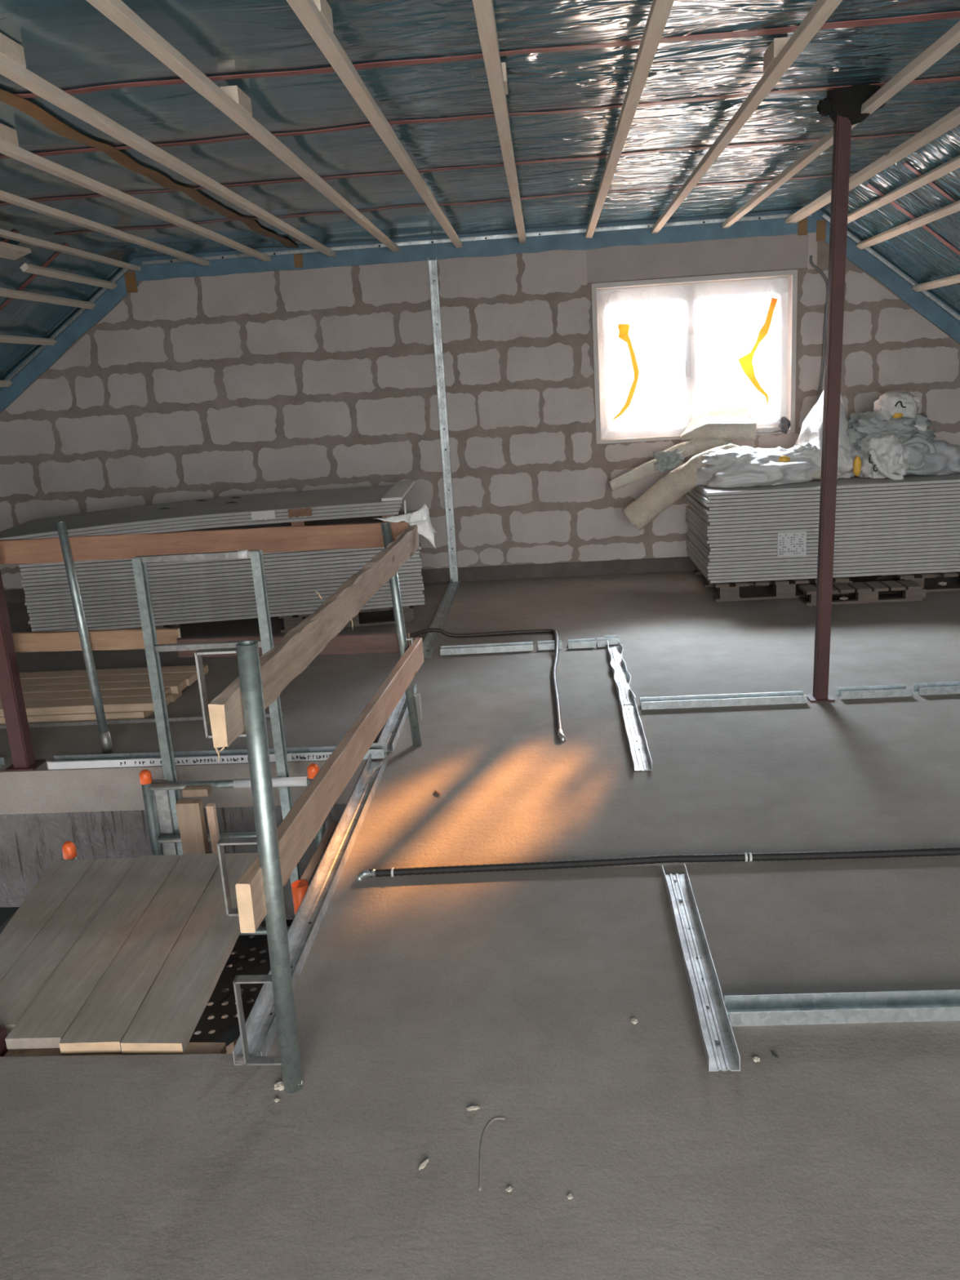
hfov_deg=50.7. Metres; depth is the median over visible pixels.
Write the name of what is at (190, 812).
timber post
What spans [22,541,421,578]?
plasterboard
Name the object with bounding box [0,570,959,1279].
floor
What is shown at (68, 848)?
cap
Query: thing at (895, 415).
print
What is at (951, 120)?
batten
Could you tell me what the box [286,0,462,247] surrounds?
batten
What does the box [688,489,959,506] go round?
plasterboard
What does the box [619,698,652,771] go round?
floor track
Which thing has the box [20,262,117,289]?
batten
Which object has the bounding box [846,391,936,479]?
plastic bundle
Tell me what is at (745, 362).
tape
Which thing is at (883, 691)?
floor track
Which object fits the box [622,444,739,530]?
roll
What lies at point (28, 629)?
wooden pallet
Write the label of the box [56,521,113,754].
pipe
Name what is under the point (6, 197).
batten
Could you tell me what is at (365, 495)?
plasterboard
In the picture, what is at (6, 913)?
beam
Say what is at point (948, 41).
batten
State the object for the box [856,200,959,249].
batten
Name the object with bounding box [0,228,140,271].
batten
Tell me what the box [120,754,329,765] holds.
print
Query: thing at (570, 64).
ceiling
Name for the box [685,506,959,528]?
plasterboard
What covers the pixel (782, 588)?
wooden pallet
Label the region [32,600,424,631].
plasterboard
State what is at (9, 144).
batten
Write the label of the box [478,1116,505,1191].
wire
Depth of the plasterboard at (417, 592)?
7.06 m
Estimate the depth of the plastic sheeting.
7.31 m
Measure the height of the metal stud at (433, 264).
2.600 m
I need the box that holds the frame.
[131,549,301,1033]
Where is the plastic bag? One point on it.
(809, 440)
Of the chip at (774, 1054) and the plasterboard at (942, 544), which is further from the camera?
the plasterboard at (942, 544)
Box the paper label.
[777,531,806,556]
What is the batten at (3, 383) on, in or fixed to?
attached to the ceiling
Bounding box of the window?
[591,269,797,444]
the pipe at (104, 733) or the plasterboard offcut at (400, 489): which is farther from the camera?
the plasterboard offcut at (400, 489)
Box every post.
[0,569,45,771]
[175,784,242,1053]
[194,640,302,1093]
[805,83,885,702]
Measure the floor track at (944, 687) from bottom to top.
0.040 m
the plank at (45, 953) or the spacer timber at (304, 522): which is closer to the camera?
the plank at (45, 953)
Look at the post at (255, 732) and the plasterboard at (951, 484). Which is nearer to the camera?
the post at (255, 732)
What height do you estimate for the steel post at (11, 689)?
2.700 m
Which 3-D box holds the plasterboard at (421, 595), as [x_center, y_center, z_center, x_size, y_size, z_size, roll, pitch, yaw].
[-1.799,-0.348,7.660,2.720,0.026,1.200,-5,14,-4]
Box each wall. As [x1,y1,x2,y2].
[0,208,959,590]
[0,803,346,1039]
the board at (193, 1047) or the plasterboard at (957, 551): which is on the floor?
the board at (193, 1047)
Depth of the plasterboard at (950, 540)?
7.19 m
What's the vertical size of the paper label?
0.170 m
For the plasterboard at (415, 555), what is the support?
on the plasterboard at (419, 558)
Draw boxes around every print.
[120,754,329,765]
[778,455,790,462]
[779,533,804,554]
[853,455,861,476]
[892,413,903,418]
[894,400,906,408]
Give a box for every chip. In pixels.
[232,1053,251,1063]
[274,1081,284,1090]
[418,1158,428,1170]
[466,1105,479,1111]
[506,1186,512,1191]
[566,1193,573,1199]
[631,1017,637,1024]
[751,1056,759,1062]
[771,1051,778,1057]
[839,596,848,599]
[937,581,946,586]
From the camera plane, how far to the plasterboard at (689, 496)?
7.14 m
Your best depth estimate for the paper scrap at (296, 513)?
6.93 m
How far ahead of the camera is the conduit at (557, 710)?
6.70 m
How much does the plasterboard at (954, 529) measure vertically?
0.022 m
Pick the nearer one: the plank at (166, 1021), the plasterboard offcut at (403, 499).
the plank at (166, 1021)
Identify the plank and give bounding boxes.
[0,857,137,1035]
[0,859,94,982]
[4,854,180,1048]
[58,853,219,1053]
[120,853,257,1053]
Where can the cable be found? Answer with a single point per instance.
(812, 264)
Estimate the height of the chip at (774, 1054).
0.008 m
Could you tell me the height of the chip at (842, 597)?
0.033 m
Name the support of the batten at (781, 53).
attached to the ceiling
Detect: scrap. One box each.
[250,510,275,519]
[288,507,311,518]
[756,426,781,433]
[777,416,790,434]
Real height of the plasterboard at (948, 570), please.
0.022 m
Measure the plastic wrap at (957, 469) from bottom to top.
0.101 m
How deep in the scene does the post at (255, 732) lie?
2.33 m
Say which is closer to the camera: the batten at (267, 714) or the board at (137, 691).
the batten at (267, 714)
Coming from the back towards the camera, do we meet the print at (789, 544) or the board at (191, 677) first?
the print at (789, 544)
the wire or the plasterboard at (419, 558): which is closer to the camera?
the wire
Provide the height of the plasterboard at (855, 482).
0.022 m
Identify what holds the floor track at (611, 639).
on the floor
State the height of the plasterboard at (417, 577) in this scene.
0.026 m
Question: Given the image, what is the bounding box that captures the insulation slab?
[678,405,756,440]
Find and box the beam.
[0,906,19,933]
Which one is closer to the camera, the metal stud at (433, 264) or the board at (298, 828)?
the board at (298, 828)
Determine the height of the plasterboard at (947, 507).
0.022 m
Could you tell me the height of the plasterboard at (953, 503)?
0.022 m
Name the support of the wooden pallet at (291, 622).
on the floor
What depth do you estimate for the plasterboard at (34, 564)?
6.90 m
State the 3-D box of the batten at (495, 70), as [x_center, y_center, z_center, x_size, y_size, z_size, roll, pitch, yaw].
[-0.010,-1.749,2.555,0.067,0.097,11.015,-2,14,4]
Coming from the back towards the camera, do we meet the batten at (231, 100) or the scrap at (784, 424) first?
the scrap at (784, 424)
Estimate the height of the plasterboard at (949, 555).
0.022 m
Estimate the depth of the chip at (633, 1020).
2.64 m
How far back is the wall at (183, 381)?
8.26 m
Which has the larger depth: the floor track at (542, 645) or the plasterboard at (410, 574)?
the plasterboard at (410, 574)
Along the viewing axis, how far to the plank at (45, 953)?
3.22 m
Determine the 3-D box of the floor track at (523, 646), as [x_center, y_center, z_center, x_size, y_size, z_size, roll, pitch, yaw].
[0.042,0.052,6.346,0.580,0.040,0.075,-3,14,3]
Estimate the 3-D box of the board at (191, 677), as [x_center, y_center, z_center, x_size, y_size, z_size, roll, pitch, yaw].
[-2.957,0.282,5.982,2.589,0.046,0.141,-2,14,4]
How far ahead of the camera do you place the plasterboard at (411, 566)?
7.02 m
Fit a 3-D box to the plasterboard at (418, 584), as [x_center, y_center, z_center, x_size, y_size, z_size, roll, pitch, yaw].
[-1.802,-0.423,7.634,2.720,0.026,1.200,-5,14,-4]
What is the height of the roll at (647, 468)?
0.273 m
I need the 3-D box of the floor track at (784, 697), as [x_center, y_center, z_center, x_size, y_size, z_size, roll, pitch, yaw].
[1.217,0.303,5.083,0.812,0.040,0.080,-2,14,4]
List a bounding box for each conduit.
[355,847,959,881]
[409,627,565,741]
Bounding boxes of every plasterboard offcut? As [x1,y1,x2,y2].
[381,480,414,501]
[402,496,406,515]
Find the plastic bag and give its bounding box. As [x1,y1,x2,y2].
[790,391,861,479]
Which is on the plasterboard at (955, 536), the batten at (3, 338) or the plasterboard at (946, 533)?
the plasterboard at (946, 533)
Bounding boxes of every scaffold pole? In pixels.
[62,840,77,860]
[291,820,337,914]
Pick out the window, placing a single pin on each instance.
(689, 346)
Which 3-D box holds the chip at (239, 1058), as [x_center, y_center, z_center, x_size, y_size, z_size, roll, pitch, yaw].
[-0.606,1.070,2.589,0.052,0.018,0.034,-2,14,4]
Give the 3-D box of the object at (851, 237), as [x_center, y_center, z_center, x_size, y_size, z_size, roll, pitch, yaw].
[3.835,-2.392,7.836,2.368,1.856,0.027,-2,14,4]
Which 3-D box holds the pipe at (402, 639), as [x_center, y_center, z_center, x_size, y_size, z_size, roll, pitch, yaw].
[-0.352,-0.011,4.648,0.116,1.058,0.042,-2,14,4]
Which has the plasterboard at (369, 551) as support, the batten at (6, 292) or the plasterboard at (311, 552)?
the plasterboard at (311, 552)
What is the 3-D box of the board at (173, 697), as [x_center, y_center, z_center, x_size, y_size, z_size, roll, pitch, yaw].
[-2.987,0.366,5.852,2.542,0.046,0.141,-2,14,4]
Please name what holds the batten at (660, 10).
attached to the ceiling
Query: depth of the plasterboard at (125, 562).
6.92 m
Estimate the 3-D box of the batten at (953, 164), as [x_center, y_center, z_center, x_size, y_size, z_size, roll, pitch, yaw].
[2.462,-2.214,4.132,0.060,0.058,7.400,-2,14,4]
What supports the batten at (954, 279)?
attached to the ceiling
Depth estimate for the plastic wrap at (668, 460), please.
7.80 m
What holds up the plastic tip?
in the plastic bag
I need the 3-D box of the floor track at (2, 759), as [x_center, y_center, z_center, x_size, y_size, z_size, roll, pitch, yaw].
[-2.602,0.605,4.841,0.641,0.040,0.080,-2,14,4]
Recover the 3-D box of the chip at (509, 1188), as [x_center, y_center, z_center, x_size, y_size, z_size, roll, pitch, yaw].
[0.061,1.153,2.126,0.014,0.007,0.012,-10,16,-25]
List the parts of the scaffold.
leg, plate, leg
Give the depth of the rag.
4.54 m
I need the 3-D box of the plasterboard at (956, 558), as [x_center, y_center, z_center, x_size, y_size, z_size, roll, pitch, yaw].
[2.925,-0.692,7.747,2.502,0.022,1.130,-2,14,4]
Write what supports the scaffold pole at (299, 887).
on the floor
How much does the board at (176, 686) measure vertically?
0.047 m
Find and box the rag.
[373,502,437,547]
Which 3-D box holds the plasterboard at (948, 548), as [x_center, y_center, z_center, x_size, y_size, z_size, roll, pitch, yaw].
[2.932,-0.769,7.725,2.502,0.022,1.130,-2,14,4]
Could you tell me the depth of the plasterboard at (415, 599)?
7.08 m
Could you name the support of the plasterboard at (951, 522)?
on the plasterboard at (948, 526)
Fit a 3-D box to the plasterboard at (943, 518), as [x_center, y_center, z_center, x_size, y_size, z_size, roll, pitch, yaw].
[2.904,-0.973,7.678,2.502,0.022,1.130,-2,14,4]
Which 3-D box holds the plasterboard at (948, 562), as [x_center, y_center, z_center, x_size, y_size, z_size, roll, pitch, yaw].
[2.922,-0.666,7.749,2.502,0.022,1.130,-2,14,4]
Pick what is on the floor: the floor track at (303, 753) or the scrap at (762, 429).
the floor track at (303, 753)
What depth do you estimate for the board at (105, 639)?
4.84 m
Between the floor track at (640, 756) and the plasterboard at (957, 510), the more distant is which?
the plasterboard at (957, 510)
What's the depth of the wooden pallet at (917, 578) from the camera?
7.18 m
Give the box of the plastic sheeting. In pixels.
[694,444,821,488]
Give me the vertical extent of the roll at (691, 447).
0.210 m
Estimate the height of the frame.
3.853 m
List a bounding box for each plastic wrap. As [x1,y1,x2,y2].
[653,448,684,472]
[951,467,959,471]
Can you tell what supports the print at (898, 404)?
on the plastic bundle
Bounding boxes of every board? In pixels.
[0,241,31,260]
[0,521,408,564]
[0,687,171,702]
[0,694,169,716]
[0,711,154,724]
[4,1041,226,1056]
[11,627,181,653]
[18,664,208,679]
[20,671,197,685]
[21,679,186,693]
[168,691,182,702]
[176,632,409,657]
[208,524,419,762]
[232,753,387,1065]
[235,637,423,933]
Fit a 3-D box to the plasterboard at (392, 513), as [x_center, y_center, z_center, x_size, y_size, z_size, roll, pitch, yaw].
[-2.040,-0.874,7.493,2.870,0.098,1.200,-5,14,-4]
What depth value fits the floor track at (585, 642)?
6.29 m
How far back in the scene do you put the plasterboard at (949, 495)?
7.12 m
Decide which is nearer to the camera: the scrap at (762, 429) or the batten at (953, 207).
the batten at (953, 207)
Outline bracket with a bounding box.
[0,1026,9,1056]
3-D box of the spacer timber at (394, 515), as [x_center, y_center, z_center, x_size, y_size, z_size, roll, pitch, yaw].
[-0.682,-0.950,7.607,0.090,0.122,1.100,-5,14,-4]
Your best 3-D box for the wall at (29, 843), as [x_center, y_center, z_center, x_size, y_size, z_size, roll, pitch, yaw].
[-2.049,2.340,4.107,3.700,2.583,2.700,-2,14,4]
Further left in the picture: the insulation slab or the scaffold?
the scaffold
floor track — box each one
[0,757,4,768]
[46,746,336,769]
[363,742,386,759]
[377,683,416,751]
[422,577,461,657]
[440,641,533,655]
[537,640,562,650]
[568,638,595,648]
[596,637,605,647]
[604,635,619,644]
[606,640,634,705]
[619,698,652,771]
[640,690,806,709]
[662,863,740,1071]
[724,989,959,1026]
[835,684,911,699]
[913,681,959,695]
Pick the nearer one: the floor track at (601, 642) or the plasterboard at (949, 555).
the floor track at (601, 642)
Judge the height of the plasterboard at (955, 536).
0.022 m
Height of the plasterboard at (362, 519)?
0.026 m
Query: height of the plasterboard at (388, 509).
0.098 m
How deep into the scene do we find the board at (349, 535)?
4.63 m
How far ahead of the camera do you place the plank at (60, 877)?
3.42 m
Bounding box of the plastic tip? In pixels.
[840,394,845,411]
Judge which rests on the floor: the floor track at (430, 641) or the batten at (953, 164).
the floor track at (430, 641)
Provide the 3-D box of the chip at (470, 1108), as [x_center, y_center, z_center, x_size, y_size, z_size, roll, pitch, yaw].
[-0.015,1.095,2.367,0.032,0.009,0.012,-5,14,-6]
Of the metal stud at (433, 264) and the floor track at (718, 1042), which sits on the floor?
the floor track at (718, 1042)
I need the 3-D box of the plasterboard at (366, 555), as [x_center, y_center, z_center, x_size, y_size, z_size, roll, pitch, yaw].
[-1.827,-0.652,7.577,2.720,0.026,1.200,-5,14,-4]
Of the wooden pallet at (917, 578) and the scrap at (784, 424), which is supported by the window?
the scrap at (784, 424)
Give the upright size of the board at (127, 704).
0.046 m
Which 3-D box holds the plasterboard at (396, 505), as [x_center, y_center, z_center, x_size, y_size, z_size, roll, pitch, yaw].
[-2.034,-0.921,7.488,2.890,0.098,1.188,-5,14,-4]
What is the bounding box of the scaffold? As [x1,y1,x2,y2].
[138,763,325,1034]
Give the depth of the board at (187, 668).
6.06 m
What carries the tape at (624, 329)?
hanging from the film at (661, 404)
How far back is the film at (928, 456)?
7.24 m
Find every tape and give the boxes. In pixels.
[612,324,639,420]
[737,297,777,404]
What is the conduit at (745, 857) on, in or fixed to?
on the floor
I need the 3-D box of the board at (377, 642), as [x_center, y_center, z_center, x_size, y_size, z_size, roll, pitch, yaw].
[-0.877,0.025,4.753,1.102,0.116,0.030,-2,14,4]
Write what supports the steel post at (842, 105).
on the floor
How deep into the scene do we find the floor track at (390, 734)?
5.05 m
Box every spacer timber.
[291,520,315,525]
[382,514,395,522]
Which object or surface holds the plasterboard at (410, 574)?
on the plasterboard at (417, 577)
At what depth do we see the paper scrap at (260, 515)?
6.91 m
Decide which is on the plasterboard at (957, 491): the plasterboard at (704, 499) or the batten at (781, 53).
the plasterboard at (704, 499)
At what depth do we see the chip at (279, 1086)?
2.47 m
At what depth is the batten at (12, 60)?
3.91 m
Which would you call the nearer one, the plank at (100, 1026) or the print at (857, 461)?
the plank at (100, 1026)
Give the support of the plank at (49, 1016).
on the board
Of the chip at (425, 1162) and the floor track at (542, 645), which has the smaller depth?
the chip at (425, 1162)
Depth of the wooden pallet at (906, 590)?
7.00 m
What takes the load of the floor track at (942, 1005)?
on the floor
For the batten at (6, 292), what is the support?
attached to the ceiling
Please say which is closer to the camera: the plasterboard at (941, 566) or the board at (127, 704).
the board at (127, 704)
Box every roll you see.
[608,458,658,490]
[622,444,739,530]
[663,439,732,457]
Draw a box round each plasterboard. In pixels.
[0,484,402,539]
[17,503,400,539]
[18,558,131,567]
[19,511,419,564]
[20,537,419,571]
[20,542,419,575]
[21,549,419,582]
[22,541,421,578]
[22,553,419,586]
[23,552,421,590]
[24,560,422,594]
[24,571,421,605]
[25,564,422,598]
[25,568,421,601]
[26,571,422,608]
[26,578,422,613]
[27,590,422,624]
[28,577,423,616]
[29,586,424,620]
[30,590,424,627]
[31,597,424,631]
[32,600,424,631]
[71,507,399,536]
[107,511,398,535]
[685,493,959,514]
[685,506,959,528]
[685,509,959,532]
[685,512,959,536]
[685,519,959,543]
[685,541,959,568]
[686,499,959,521]
[686,516,959,540]
[686,531,959,558]
[686,537,959,565]
[686,545,959,572]
[686,547,959,576]
[687,497,959,517]
[687,551,959,579]
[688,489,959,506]
[688,492,959,510]
[688,504,959,524]
[688,524,959,546]
[688,526,959,551]
[688,528,959,554]
[688,536,959,561]
[688,555,959,583]
[690,486,959,503]
[693,482,959,499]
[696,472,959,495]
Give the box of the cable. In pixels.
[808,255,827,401]
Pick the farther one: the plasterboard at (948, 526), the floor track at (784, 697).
the plasterboard at (948, 526)
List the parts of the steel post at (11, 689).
plate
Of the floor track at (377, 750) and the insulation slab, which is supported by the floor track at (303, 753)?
the floor track at (377, 750)
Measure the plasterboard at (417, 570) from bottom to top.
0.026 m
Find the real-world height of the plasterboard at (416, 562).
0.026 m
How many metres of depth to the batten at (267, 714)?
5.38 m
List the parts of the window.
handle, sash, sash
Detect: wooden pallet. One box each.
[20,623,181,653]
[279,605,413,632]
[693,567,853,601]
[798,579,926,605]
[872,571,959,592]
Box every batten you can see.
[0,32,335,257]
[0,123,271,261]
[0,189,209,266]
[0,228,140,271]
[0,287,95,309]
[0,334,57,346]
[0,379,12,386]
[0,711,283,728]
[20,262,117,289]
[86,0,399,252]
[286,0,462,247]
[471,0,526,243]
[585,0,673,238]
[651,0,842,233]
[721,21,959,228]
[785,106,959,223]
[847,155,959,223]
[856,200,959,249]
[911,274,959,292]
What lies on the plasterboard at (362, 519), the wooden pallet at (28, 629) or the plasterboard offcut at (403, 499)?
the plasterboard offcut at (403, 499)
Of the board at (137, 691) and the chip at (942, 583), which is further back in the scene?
the chip at (942, 583)
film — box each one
[597,278,788,439]
[902,435,959,475]
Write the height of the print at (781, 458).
0.072 m
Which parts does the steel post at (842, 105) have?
plate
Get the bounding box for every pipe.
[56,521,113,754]
[381,522,422,746]
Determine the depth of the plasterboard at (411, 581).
7.04 m
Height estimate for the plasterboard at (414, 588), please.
0.026 m
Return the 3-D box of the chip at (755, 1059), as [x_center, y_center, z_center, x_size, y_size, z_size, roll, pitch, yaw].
[0.675,1.024,2.474,0.020,0.009,0.018,-2,14,4]
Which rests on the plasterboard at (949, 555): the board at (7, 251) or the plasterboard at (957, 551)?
the plasterboard at (957, 551)
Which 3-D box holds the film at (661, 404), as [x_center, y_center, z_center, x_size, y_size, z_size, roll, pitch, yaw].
[1.711,-2.247,8.144,1.491,1.155,0.027,-2,14,4]
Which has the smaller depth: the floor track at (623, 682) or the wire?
the wire
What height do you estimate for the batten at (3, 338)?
0.057 m
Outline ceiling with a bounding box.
[0,0,959,379]
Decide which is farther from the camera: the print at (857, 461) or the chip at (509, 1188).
the print at (857, 461)
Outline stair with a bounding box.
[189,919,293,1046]
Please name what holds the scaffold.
on the floor

